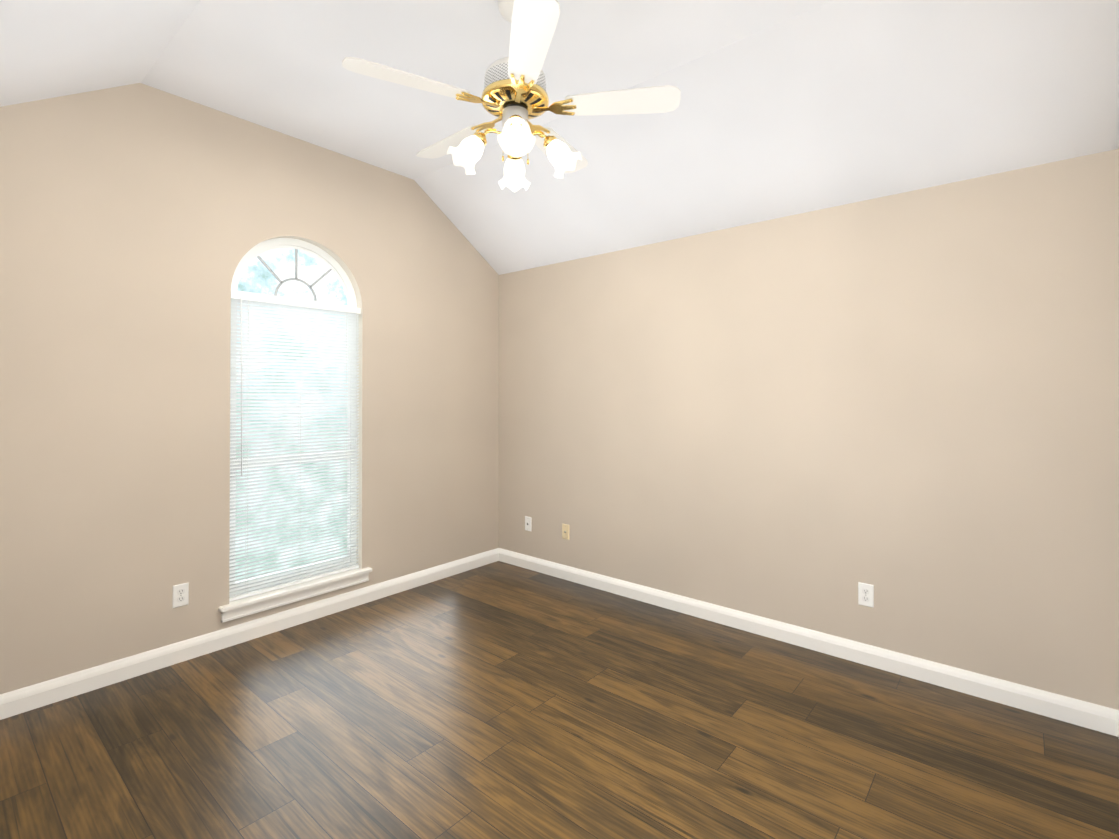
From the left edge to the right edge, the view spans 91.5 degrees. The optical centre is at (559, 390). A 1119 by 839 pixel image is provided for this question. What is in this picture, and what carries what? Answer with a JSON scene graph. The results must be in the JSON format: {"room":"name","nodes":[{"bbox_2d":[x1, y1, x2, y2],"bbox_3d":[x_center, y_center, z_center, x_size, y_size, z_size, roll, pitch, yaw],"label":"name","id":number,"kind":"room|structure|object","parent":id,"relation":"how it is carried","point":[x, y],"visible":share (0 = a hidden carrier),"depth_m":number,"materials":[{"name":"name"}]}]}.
{"room":"empty bedroom","nodes":[
{"label":"empty bedroom","id":0,"kind":"room"},
{"bbox_2d":[0,83,498,693],"bbox_3d":[-1.647,-0.059,3.425,0.115,3.000,3.360,0,-1,40],"label":"wall","id":1,"kind":"structure","parent":0,"point":[138,221],"depth_m":2.86,"materials":[{"name":"beige paint"}]},
{"bbox_2d":[172,582,188,607],"bbox_3d":[-2.009,1.087,2.893,0.008,0.118,0.072,0,-1,40],"label":"outlet","id":2,"kind":"object","parent":1,"relation":"attached to","point":[180,595],"visible":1,"depth_m":2.89,"materials":[{"name":"white plastic"}]},
{"bbox_2d":[0,548,499,719],"bbox_3d":[-1.597,1.388,3.372,0.015,0.105,3.300,0,-1,40],"label":"baseboard","id":3,"kind":"structure","parent":1,"relation":"attached to","point":[28,698],"depth_m":2.99,"materials":[{"name":"white wood"}]},
{"bbox_2d":[229,238,356,595],"bbox_3d":[-1.670,0.127,3.450,0.047,2.160,0.810,0,-1,40],"label":"window","id":4,"kind":"structure","parent":1,"relation":"in","point":[257,250],"depth_m":3.45,"materials":[{"name":"white plastic"}]},
{"bbox_2d":[229,291,360,601],"bbox_3d":[-1.621,0.320,3.407,0.061,1.765,0.798,0,-1,40],"label":"window blind","id":5,"kind":"object","parent":4,"relation":"attached to","point":[281,302],"visible":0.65,"depth_m":3.37,"materials":[{"name":"white plastic"}]},
{"bbox_2d":[218,567,371,622],"bbox_3d":[-1.608,1.250,3.389,0.114,0.087,0.920,0,-1,40],"label":"window sill","id":6,"kind":"structure","parent":1,"relation":"attached to","point":[243,607],"depth_m":3.31,"materials":[{"name":"white wood"}]},
{"bbox_2d":[0,561,1118,838],"bbox_3d":[-0.178,1.457,2.174,4.030,0.050,3.660,0,-1,40],"label":"floor","id":7,"kind":"structure","parent":0,"point":[498,699],"depth_m":2.22,"materials":[{"name":"brown wood"}]},
{"bbox_2d":[0,0,1118,274],"bbox_3d":[-0.178,-1.288,2.195,3.730,0.560,3.360,0,-1,40],"label":"ceiling","id":8,"kind":"structure","parent":0,"point":[792,108],"depth_m":2.53,"materials":[{"name":"white paint"}]},
{"bbox_2d":[342,0,680,191],"bbox_3d":[-0.205,-1.214,2.228,1.216,0.707,1.255,0,-1,40],"label":"fan","id":9,"kind":"object","parent":8,"relation":"hanging from","point":[514,98],"visible":1,"depth_m":2.11,"materials":[{"name":"white wood"}]},
{"bbox_2d":[499,149,1118,709],"bbox_3d":[0.906,0.222,3.468,3.730,2.440,0.001,0,-1,40],"label":"wall","id":10,"kind":"structure","parent":0,"point":[905,405],"depth_m":2.89,"materials":[{"name":"beige paint"}]},
{"bbox_2d":[525,516,530,530],"bbox_3d":[-0.257,1.086,4.436,0.070,0.115,0.009,0,-1,40],"label":"outlet","id":11,"kind":"object","parent":10,"relation":"attached to","point":[527,523],"visible":1,"depth_m":4.43,"materials":[{"name":"white plastic"}]},
{"bbox_2d":[562,523,568,539],"bbox_3d":[0.043,1.084,4.178,0.070,0.115,0.017,0,-1,40],"label":"outlet","id":12,"kind":"object","parent":10,"relation":"attached to","point":[565,531],"visible":1,"depth_m":4.18,"materials":[{"name":"beige plastic"}]},
{"bbox_2d":[500,548,1111,734],"bbox_3d":[0.901,1.389,3.453,3.730,0.105,0.015,0,-1,40],"label":"baseboard","id":13,"kind":"structure","parent":10,"relation":"attached to","point":[1096,717],"depth_m":2.88,"materials":[{"name":"white wood"}]},
{"bbox_2d":[858,582,873,607],"bbox_3d":[1.609,1.074,2.863,0.072,0.118,0.008,0,-1,40],"label":"outlet","id":14,"kind":"object","parent":10,"relation":"attached to","point":[865,594],"visible":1,"depth_m":2.86,"materials":[{"name":"white plastic"}]},
{"bbox_2d":[1112,708,1118,737],"bbox_3d":[1.242,1.371,0.977,0.015,0.105,3.300,0,-1,40],"label":"baseboard","id":15,"kind":"structure","parent":10,"relation":"attached to","point":[1115,713],"depth_m":2.26,"materials":[{"name":"white wood"}]},
{"label":"outside","id":16,"kind":"structure","parent":0,"visible":0},
{"bbox_2d":[235,248,347,581],"bbox_3d":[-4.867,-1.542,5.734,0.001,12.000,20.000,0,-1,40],"label":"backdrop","id":17,"kind":"structure","parent":16,"point":[263,280],"depth_m":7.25,"materials":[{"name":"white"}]}
]}

